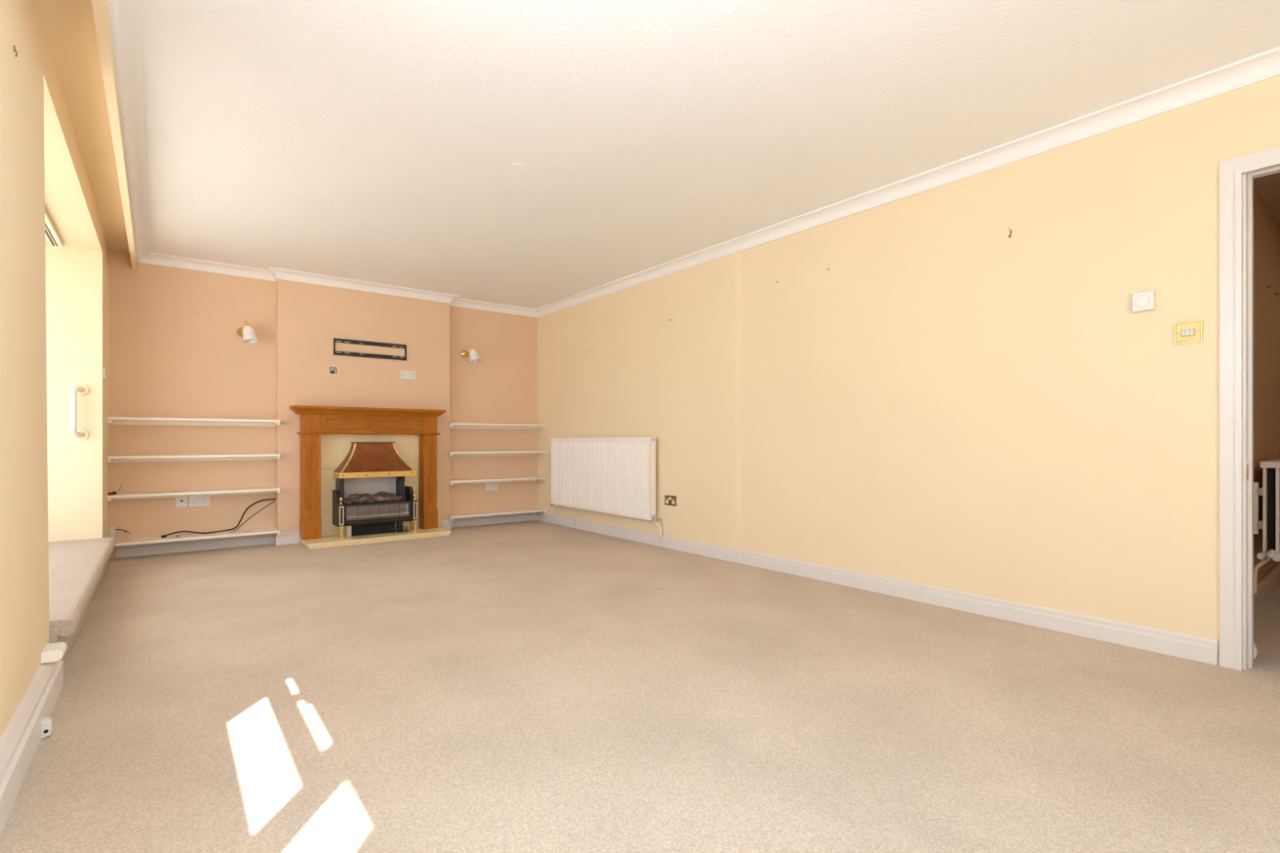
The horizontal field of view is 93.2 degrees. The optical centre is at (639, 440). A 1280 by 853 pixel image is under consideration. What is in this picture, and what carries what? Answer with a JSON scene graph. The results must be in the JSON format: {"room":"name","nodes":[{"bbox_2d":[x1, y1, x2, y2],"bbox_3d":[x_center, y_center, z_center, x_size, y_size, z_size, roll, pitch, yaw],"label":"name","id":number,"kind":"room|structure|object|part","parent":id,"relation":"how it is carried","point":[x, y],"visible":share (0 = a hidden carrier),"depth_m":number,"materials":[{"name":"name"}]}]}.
{"room":"living room","nodes":[
{"label":"living room","id":0,"kind":"room"},
{"bbox_2d":[0,0,109,737],"bbox_3d":[-2.026,-0.285,1.528,0.620,2.410,7.605,0,0,-38],"label":"wall","id":1,"kind":"structure","parent":0,"point":[55,300],"depth_m":2.05,"materials":[{"name":"beige paint"}]},
{"bbox_2d":[13,44,17,57],"bbox_3d":[-1.795,-1.118,1.740,0.008,0.020,0.034,0,0,-38],"label":"wall hook","id":2,"kind":"object","parent":1,"relation":"attached to","point":[14,46],"visible":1,"depth_m":1.73,"materials":[{"name":"gold metal"}]},
{"bbox_2d":[0,659,63,836],"bbox_3d":[-0.801,0.852,0.502,0.040,0.137,4.480,0,0,-38],"label":"baseboard","id":3,"kind":"structure","parent":1,"relation":"attached to","point":[20,739],"depth_m":1.71,"materials":[{"name":"white paint"}]},
{"bbox_2d":[40,717,52,738],"bbox_3d":[-1.844,0.893,1.881,0.022,0.052,0.043,0,0,-38],"label":"bracket","id":4,"kind":"object","parent":1,"relation":"attached to","point":[46,722],"visible":1,"depth_m":1.87,"materials":[{"name":"white plastic"}]},
{"bbox_2d":[44,209,62,247],"bbox_3d":[-3.133,-1.288,3.084,0.060,0.028,2.320,0,0,-38],"label":"track","id":5,"kind":"object","parent":1,"relation":"attached to","point":[51,235],"visible":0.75,"depth_m":3.75,"materials":[{"name":"white plastic"}]},
{"bbox_2d":[40,641,66,663],"bbox_3d":[-2.099,0.759,2.170,0.058,0.039,0.115,0,0,-38],"label":"block","id":6,"kind":"object","parent":1,"relation":"attached to","point":[51,652],"visible":1,"depth_m":2.13,"materials":[{"name":"white plastic"}]},
{"bbox_2d":[69,384,89,439],"bbox_3d":[-3.787,-0.190,4.089,0.096,0.384,0.090,0,0,-38],"label":"grab rail","id":7,"kind":"object","parent":1,"relation":"attached to","point":[79,389],"visible":1,"depth_m":4.05,"materials":[{"name":"white plastic"}]},
{"bbox_2d":[36,0,129,252],"bbox_3d":[-1.708,-1.488,1.777,0.188,0.009,7.605,0,0,-38],"label":"beam","id":8,"kind":"structure","parent":1,"relation":"attached to","point":[69,27],"depth_m":2.61,"materials":[{"name":"beige paint"}]},
{"bbox_2d":[102,368,106,378],"bbox_3d":[-3.760,-0.466,4.248,0.013,0.068,0.075,0,0,-38],"label":"wall switch","id":9,"kind":"object","parent":1,"relation":"attached to","point":[104,369],"visible":1,"depth_m":4.22,"materials":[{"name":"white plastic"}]},
{"bbox_2d":[109,249,537,558],"bbox_3d":[-2.893,-0.285,5.827,4.725,2.410,0.460,0,0,-38],"label":"wall","id":10,"kind":"structure","parent":0,"point":[168,359],"depth_m":5.35,"materials":[{"name":"pink paint"}]},
{"bbox_2d":[109,524,115,537],"bbox_3d":[-4.106,0.710,4.710,0.036,0.094,0.030,0,0,-38],"label":"junction box","id":11,"kind":"object","parent":10,"relation":"attached to","point":[112,527],"visible":0.8,"depth_m":4.70,"materials":[{"name":"grey plastic"}]},
{"bbox_2d":[175,497,187,507],"bbox_3d":[-3.773,0.510,4.983,0.085,0.085,0.014,0,0,-38],"label":"plate","id":12,"kind":"object","parent":10,"relation":"attached to","point":[180,502],"visible":1,"depth_m":4.98,"materials":[{"name":"white plastic"}]},
{"bbox_2d":[106,417,279,426],"bbox_3d":[-3.619,-0.148,4.971,1.123,0.052,0.220,0,0,-38],"label":"wall shelf","id":13,"kind":"object","parent":10,"relation":"attached to","point":[111,420],"visible":1,"depth_m":4.94,"materials":[{"name":"beige paint"}]},
{"bbox_2d":[106,486,279,502],"bbox_3d":[-3.619,0.443,4.971,1.123,0.052,0.220,0,0,-38],"label":"wall shelf","id":14,"kind":"object","parent":10,"relation":"attached to","point":[137,495],"visible":1,"depth_m":4.93,"materials":[{"name":"beige paint"}]},
{"bbox_2d":[107,484,121,495],"bbox_3d":[-3.999,0.381,4.609,0.077,0.072,0.030,0,0,-38],"label":"plug","id":15,"kind":"object","parent":14,"relation":"on","point":[113,492],"visible":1,"depth_m":4.59,"materials":[{"name":"plastic"}]},
{"bbox_2d":[106,453,279,462],"bbox_3d":[-3.619,0.147,4.971,1.123,0.052,0.220,0,0,-38],"label":"wall shelf","id":16,"kind":"object","parent":10,"relation":"attached to","point":[228,456],"visible":1,"depth_m":4.93,"materials":[{"name":"beige paint"}]},
{"bbox_2d":[115,527,279,546],"bbox_3d":[-3.619,0.804,4.971,1.123,0.046,0.219,0,0,-38],"label":"wall shelf","id":17,"kind":"object","parent":10,"relation":"attached to","point":[266,531],"visible":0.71,"depth_m":4.92,"materials":[{"name":"beige paint"}]},
{"bbox_2d":[115,530,175,538],"bbox_3d":[-3.924,0.743,4.809,0.376,0.074,0.030,0,0,-33],"label":"cable","id":18,"kind":"object","parent":17,"relation":"on","point":[115,531],"visible":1,"depth_m":4.78,"materials":[{"name":"plastic"}]},
{"bbox_2d":[160,497,275,537],"bbox_3d":[-3.540,0.648,5.117,0.803,0.265,0.056,0,0,-43],"label":"cable","id":19,"kind":"object","parent":17,"relation":"on","point":[247,508],"visible":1,"depth_m":5.11,"materials":[{"name":"plastic"}]},
{"bbox_2d":[228,500,275,533],"bbox_3d":[-3.345,0.656,5.229,0.026,0.249,0.357,0,0,40],"label":"cable","id":20,"kind":"object","parent":17,"relation":"on","point":[274,500],"visible":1,"depth_m":5.21,"materials":[{"name":"plastic"}]},
{"bbox_2d":[188,496,210,506],"bbox_3d":[-3.679,0.511,5.056,0.146,0.086,0.016,0,0,-38],"label":"double socket","id":21,"kind":"object","parent":10,"relation":"attached to","point":[194,501],"visible":1,"depth_m":5.05,"materials":[{"name":"white plastic"}]},
{"bbox_2d":[115,529,299,558],"bbox_3d":[-3.567,0.863,5.069,1.249,0.115,0.130,0,0,-38],"label":"baseboard","id":22,"kind":"structure","parent":10,"relation":"attached to","point":[123,551],"depth_m":5.08,"materials":[{"name":"white paint"}]},
{"bbox_2d":[236,320,257,343],"bbox_3d":[-3.361,-0.924,5.194,0.219,0.198,0.106,0,0,38],"label":"wall light","id":23,"kind":"object","parent":10,"relation":"attached to","point":[247,331],"visible":1,"depth_m":5.15,"materials":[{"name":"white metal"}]},
{"bbox_3d":[-3.323,-0.902,5.164,0.111,0.155,0.122,0,0,-38],"label":"lamp shade","id":24,"kind":"part","parent":23,"relation":"part of","materials":[{"name":"white glass"}]},
{"bbox_2d":[266,501,275,522],"bbox_3d":[-3.266,0.631,5.361,0.079,0.192,0.016,0,0,-34],"label":"cable loop","id":25,"kind":"object","parent":10,"relation":"attached to","point":[275,501],"visible":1,"depth_m":5.38,"materials":[{"name":"plastic"}]},
{"bbox_2d":[328,365,338,374],"bbox_3d":[-2.827,-0.644,5.580,0.084,0.082,0.012,0,0,-38],"label":"cable box","id":26,"kind":"object","parent":10,"relation":"attached to","point":[332,370],"visible":1,"depth_m":5.58,"materials":[{"name":"white plastic"}]},
{"bbox_2d":[333,337,406,360],"bbox_3d":[-2.566,-0.864,5.780,0.654,0.153,0.017,0,0,-38],"label":"wall bracket","id":27,"kind":"object","parent":10,"relation":"attached to","point":[335,340],"visible":1,"depth_m":5.77,"materials":[{"name":"black metal"}]},
{"bbox_3d":[-2.568,-0.805,5.782,0.628,0.037,0.012,0,0,-38],"label":"rail","id":28,"kind":"part","parent":27,"relation":"part of","materials":[{"name":"black metal"}]},
{"bbox_3d":[-2.568,-0.921,5.782,0.628,0.037,0.012,0,0,-38],"label":"rail","id":29,"kind":"part","parent":27,"relation":"part of","materials":[{"name":"black metal"}]},
{"bbox_2d":[400,370,415,380],"bbox_3d":[-2.296,-0.643,5.995,0.146,0.086,0.016,0,0,-38],"label":"double socket","id":30,"kind":"object","parent":10,"relation":"attached to","point":[404,375],"visible":1,"depth_m":5.99,"materials":[{"name":"white plastic"}]},
{"bbox_2d":[440,519,451,529],"bbox_3d":[-2.025,0.870,6.270,0.107,0.100,0.115,0,0,-38],"label":"baseboard","id":31,"kind":"structure","parent":10,"relation":"attached to","point":[446,524],"depth_m":6.22,"materials":[{"name":"white paint"}]},
{"bbox_2d":[460,344,480,363],"bbox_3d":[-1.788,-0.914,6.428,0.228,0.198,0.107,0,0,33],"label":"wall light","id":32,"kind":"object","parent":10,"relation":"attached to","point":[474,357],"visible":1,"depth_m":6.38,"materials":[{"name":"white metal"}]},
{"bbox_3d":[-1.743,-0.892,6.399,0.111,0.155,0.122,0,0,-38],"label":"lamp shade","id":33,"kind":"part","parent":32,"relation":"part of","materials":[{"name":"white glass"}]},
{"bbox_2d":[484,482,497,490],"bbox_3d":[-1.630,0.512,6.649,0.146,0.086,0.016,0,0,-38],"label":"double socket","id":34,"kind":"object","parent":10,"relation":"attached to","point":[488,486],"visible":1,"depth_m":6.65,"materials":[{"name":"white plastic"}]},
{"bbox_2d":[450,511,537,527],"bbox_3d":[-1.612,0.871,6.658,1.054,0.098,0.015,0,0,-36],"label":"baseboard","id":35,"kind":"structure","parent":10,"relation":"attached to","point":[493,519],"depth_m":6.65,"materials":[{"name":"white paint"}]},
{"bbox_2d":[448,422,546,429],"bbox_3d":[-1.548,-0.148,6.578,1.087,0.052,0.220,0,0,-37],"label":"wall shelf","id":36,"kind":"object","parent":10,"relation":"attached to","point":[451,425],"visible":0.88,"depth_m":6.57,"materials":[{"name":"beige paint"}]},
{"bbox_2d":[448,475,546,485],"bbox_3d":[-1.548,0.443,6.578,1.087,0.052,0.220,0,0,-37],"label":"wall shelf","id":37,"kind":"object","parent":10,"relation":"attached to","point":[455,482],"visible":0.92,"depth_m":6.54,"materials":[{"name":"beige paint"}]},
{"bbox_2d":[448,450,546,456],"bbox_3d":[-1.548,0.147,6.578,1.087,0.052,0.220,0,0,-37],"label":"wall shelf","id":38,"kind":"object","parent":10,"relation":"attached to","point":[503,452],"visible":0.89,"depth_m":6.59,"materials":[{"name":"beige paint"}]},
{"bbox_2d":[448,507,546,520],"bbox_3d":[-1.548,0.804,6.577,1.087,0.046,0.219,0,0,-37],"label":"wall shelf","id":39,"kind":"object","parent":10,"relation":"attached to","point":[451,517],"visible":0.91,"depth_m":6.52,"materials":[{"name":"beige paint"}]},
{"bbox_2d":[0,520,1279,852],"bbox_3d":[1.127,0.980,4.095,7.570,0.120,7.750,0,0,-38],"label":"floor","id":40,"kind":"structure","parent":0,"point":[535,686],"depth_m":2.02,"materials":[{"name":"beige carpet"}]},
{"bbox_2d":[48,537,116,666],"bbox_3d":[-3.161,0.799,3.090,0.623,0.242,2.465,0,0,-38],"label":"carpeted step","id":41,"kind":"structure","parent":40,"relation":"on","point":[77,568],"depth_m":3.00,"materials":[{"name":"carpet"}]},
{"bbox_2d":[299,526,450,549],"bbox_3d":[-2.435,0.897,5.631,1.226,0.045,0.412,0,0,-38],"label":"marble hearth","id":42,"kind":"object","parent":40,"relation":"on","point":[327,541],"visible":0.88,"depth_m":5.48,"materials":[{"name":"beige stone"}]},
{"bbox_2d":[288,404,445,540],"bbox_3d":[-2.518,0.288,5.692,1.332,1.174,0.215,0,0,-38],"label":"fireplace surround","id":43,"kind":"object","parent":42,"relation":"on","point":[315,421],"visible":1,"depth_m":5.57,"materials":[{"name":"orange wood"}]},
{"bbox_3d":[-2.666,-0.148,5.534,0.384,0.093,0.017,0,0,-38],"label":"panel moulding","id":44,"kind":"part","parent":43,"relation":"part of","materials":[{"name":"orange wood"}]},
{"bbox_2d":[288,404,445,416],"bbox_3d":[-2.518,-0.268,5.692,1.332,0.063,0.215,0,0,-38],"label":"mantel shelf","id":45,"kind":"object","parent":43,"relation":"attached to","point":[304,411],"depth_m":5.55,"materials":[{"name":"orange wood"}]},
{"bbox_3d":[-2.525,-0.061,5.717,1.229,0.018,0.168,0,0,-38],"label":"frieze moulding","id":46,"kind":"part","parent":43,"relation":"part of","materials":[{"name":"orange wood"}]},
{"bbox_3d":[-2.307,-0.148,5.815,0.387,0.093,0.017,0,0,-38],"label":"panel moulding","id":47,"kind":"part","parent":43,"relation":"part of","materials":[{"name":"orange wood"}]},
{"bbox_2d":[320,434,418,536],"bbox_3d":[-2.564,0.405,5.774,0.890,0.940,0.026,0,0,-38],"label":"panel","id":48,"kind":"object","parent":42,"relation":"on","point":[335,448],"visible":0.34,"depth_m":5.60,"materials":[{"name":"beige stone"}]},
{"bbox_2d":[332,442,417,538],"bbox_3d":[-2.465,0.447,5.655,0.697,0.856,0.282,0,0,-38],"label":"fire","id":49,"kind":"object","parent":42,"relation":"on","point":[371,495],"visible":1,"depth_m":5.62,"materials":[{"name":"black metal"}]},
{"bbox_3d":[-2.732,0.448,5.517,0.042,0.255,0.163,0,0,-38],"label":"canopy post","id":50,"kind":"part","parent":49,"relation":"part of","materials":[{"name":"black metal"}]},
{"bbox_3d":[-2.571,0.455,5.737,0.504,0.270,0.020,0,0,-38],"label":"ceramic panel","id":51,"kind":"part","parent":49,"relation":"part of","materials":[{"name":"white ceramic"}]},
{"bbox_3d":[-2.411,0.659,5.585,0.548,0.122,0.004,0,0,-38],"label":"glass","id":52,"kind":"part","parent":49,"relation":"part of","materials":[{"name":"clear glass"}]},
{"bbox_3d":[-2.419,0.585,5.600,0.606,0.022,0.062,0,0,-38],"label":"rail","id":53,"kind":"part","parent":49,"relation":"part of","materials":[{"name":"black metal"}]},
{"bbox_3d":[-2.312,0.448,5.846,0.052,0.255,0.163,0,0,-38],"label":"canopy post","id":54,"kind":"part","parent":49,"relation":"part of","materials":[{"name":"black metal"}]},
{"bbox_2d":[1253,642,1257,659],"bbox_3d":[2.525,0.874,2.524,0.025,0.092,0.068,0,0,-38],"label":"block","id":55,"kind":"object","parent":40,"relation":"on","point":[1255,647],"visible":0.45,"depth_m":2.50,"materials":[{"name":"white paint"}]},
{"bbox_2d":[139,0,1279,308],"bbox_3d":[-1.290,-1.565,2.629,5.817,0.150,8.670,0,0,-38],"label":"ceiling","id":56,"kind":"structure","parent":0,"point":[376,141],"depth_m":2.70,"materials":[{"name":"paint"}]},
{"bbox_2d":[91,0,137,270],"bbox_3d":[-1.642,-1.421,1.829,0.032,0.138,7.605,0,0,-39],"label":"board","id":57,"kind":"object","parent":56,"relation":"hanging from","point":[100,7],"visible":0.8,"depth_m":2.45,"materials":[{"name":"beige paint"}]},
{"bbox_2d":[511,163,525,169],"bbox_3d":[-0.661,-1.488,3.295,0.072,0.006,0.072,0,0,-38],"label":"disc","id":58,"kind":"object","parent":56,"relation":"attached to","point":[516,166],"visible":1,"depth_m":3.29,"materials":[{"name":"paint"}]},
{"bbox_2d":[537,75,1279,664],"bbox_3d":[1.210,-0.285,4.048,0.132,2.410,7.575,0,0,-38],"label":"wall","id":59,"kind":"structure","parent":0,"point":[956,402],"depth_m":3.24,"materials":[{"name":"beige paint"}]},
{"bbox_2d":[550,436,662,538],"bbox_3d":[-0.398,0.412,5.911,0.096,0.876,1.821,0,0,-38],"label":"radiator","id":60,"kind":"object","parent":59,"relation":"attached to","point":[616,476],"visible":1,"depth_m":5.73,"materials":[{"name":"white metal"}]},
{"bbox_3d":[-0.434,0.337,5.895,0.014,0.643,1.690,0,0,-38],"label":"panel","id":61,"kind":"part","parent":60,"relation":"part of","materials":[{"name":"white metal"}]},
{"bbox_3d":[-0.433,0.675,5.896,0.017,0.038,1.714,0,0,-38],"label":"rail","id":62,"kind":"part","parent":60,"relation":"part of","materials":[{"name":"white metal"}]},
{"bbox_3d":[-0.416,-0.004,5.909,0.065,0.043,1.714,0,0,-38],"label":"rail","id":63,"kind":"part","parent":60,"relation":"part of","materials":[{"name":"white metal"}]},
{"bbox_2d":[664,494,676,506],"bbox_3d":[0.258,0.514,5.145,0.013,0.086,0.146,0,0,-38],"label":"socket","id":64,"kind":"object","parent":59,"relation":"attached to","point":[671,500],"visible":1,"depth_m":5.14,"materials":[{"name":"white plastic"}]},
{"bbox_2d":[106,0,1279,317],"bbox_3d":[-0.252,-1.452,2.933,3.607,0.076,7.626,0,0,-38],"label":"trim","id":65,"kind":"structure","parent":59,"relation":"attached to","point":[124,15],"depth_m":3.21,"materials":[{"name":"white paint"}]},
{"bbox_2d":[736,550,742,564],"bbox_3d":[0.743,0.873,4.526,0.008,0.094,0.052,0,0,-38],"label":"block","id":66,"kind":"object","parent":59,"relation":"attached to","point":[739,553],"visible":1,"depth_m":4.52,"materials":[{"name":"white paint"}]},
{"bbox_2d":[537,511,1217,665],"bbox_3d":[0.588,0.871,4.730,0.027,0.098,5.735,0,0,-38],"label":"baseboard","id":67,"kind":"structure","parent":59,"relation":"attached to","point":[1163,642],"depth_m":3.29,"materials":[{"name":"white paint"}]},
{"bbox_2d":[1132,290,1155,312],"bbox_3d":[2.212,-0.609,2.659,0.033,0.083,0.078,0,0,-38],"label":"thermostat","id":68,"kind":"object","parent":59,"relation":"attached to","point":[1144,301],"visible":1,"depth_m":2.65,"materials":[{"name":"white plastic"}]},
{"bbox_2d":[1174,320,1202,344],"bbox_3d":[2.308,-0.455,2.549,0.018,0.089,0.088,0,0,-38],"label":"light switch","id":69,"kind":"object","parent":59,"relation":"attached to","point":[1187,331],"visible":1,"depth_m":2.55,"materials":[{"name":"yellow plastic"}]},
{"bbox_2d":[1181,329,1185,335],"bbox_3d":[2.295,-0.453,2.556,0.006,0.024,0.012,0,0,-38],"label":"rocker switch","id":70,"kind":"object","parent":69,"relation":"attached to","point":[1183,331],"depth_m":2.55,"materials":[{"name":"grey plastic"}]},
{"bbox_2d":[1185,328,1190,335],"bbox_3d":[2.303,-0.453,2.546,0.006,0.024,0.013,0,0,-38],"label":"rocker switch","id":71,"kind":"object","parent":69,"relation":"attached to","point":[1187,331],"depth_m":2.54,"materials":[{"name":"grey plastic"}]},
{"bbox_2d":[1190,328,1194,334],"bbox_3d":[2.312,-0.453,2.535,0.006,0.024,0.013,0,0,-38],"label":"rocker switch","id":72,"kind":"object","parent":69,"relation":"attached to","point":[1192,331],"depth_m":2.53,"materials":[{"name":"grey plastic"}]},
{"bbox_2d":[1219,146,1279,671],"bbox_3d":[2.718,-0.106,2.122,0.142,2.052,0.982,0,0,-38],"label":"door frame","id":73,"kind":"structure","parent":59,"relation":"in","point":[1237,175],"depth_m":2.44,"materials":[{"name":"white paint"}]},
{"bbox_3d":[2.447,0.129,2.438,0.022,0.058,0.004,0,0,-38],"label":"strike plate","id":74,"kind":"part","parent":73,"relation":"part of","materials":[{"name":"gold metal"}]},
{"bbox_2d":[1253,183,1279,582],"bbox_3d":[3.885,-0.245,3.810,3.783,2.330,0.125,0,0,-38],"label":"wall","id":75,"kind":"structure","parent":0,"point":[1266,229],"depth_m":3.59,"materials":[{"name":"paint"}]},
{"bbox_2d":[1253,561,1279,613],"bbox_3d":[4.182,0.860,3.952,2.340,0.120,0.018,0,0,-38],"label":"baseboard","id":76,"kind":"structure","parent":75,"relation":"attached to","point":[1268,584],"depth_m":3.52,"materials":[{"name":"paint"}]},
{"bbox_2d":[1253,458,1279,593],"bbox_3d":[3.745,0.467,3.544,1.131,0.706,0.119,0,0,-38],"label":"radiator","id":77,"kind":"object","parent":75,"relation":"attached to","point":[1270,491],"visible":0.94,"depth_m":3.23,"materials":[{"name":"white metal"}]},
{"bbox_3d":[3.760,0.372,3.567,1.080,0.475,0.013,0,0,-38],"label":"panel","id":78,"kind":"part","parent":77,"relation":"part of","materials":[{"name":"white metal"}]},
{"bbox_3d":[3.789,0.372,3.530,1.080,0.475,0.013,0,0,-38],"label":"panel","id":79,"kind":"part","parent":77,"relation":"part of","materials":[{"name":"white metal"}]},
{"bbox_2d":[1253,172,1279,226],"bbox_3d":[4.498,-1.470,3.029,3.783,0.120,2.110,0,0,-38],"label":"ceiling","id":80,"kind":"structure","parent":0,"point":[1268,186],"depth_m":3.42,"materials":[{"name":"paint"}]}
]}

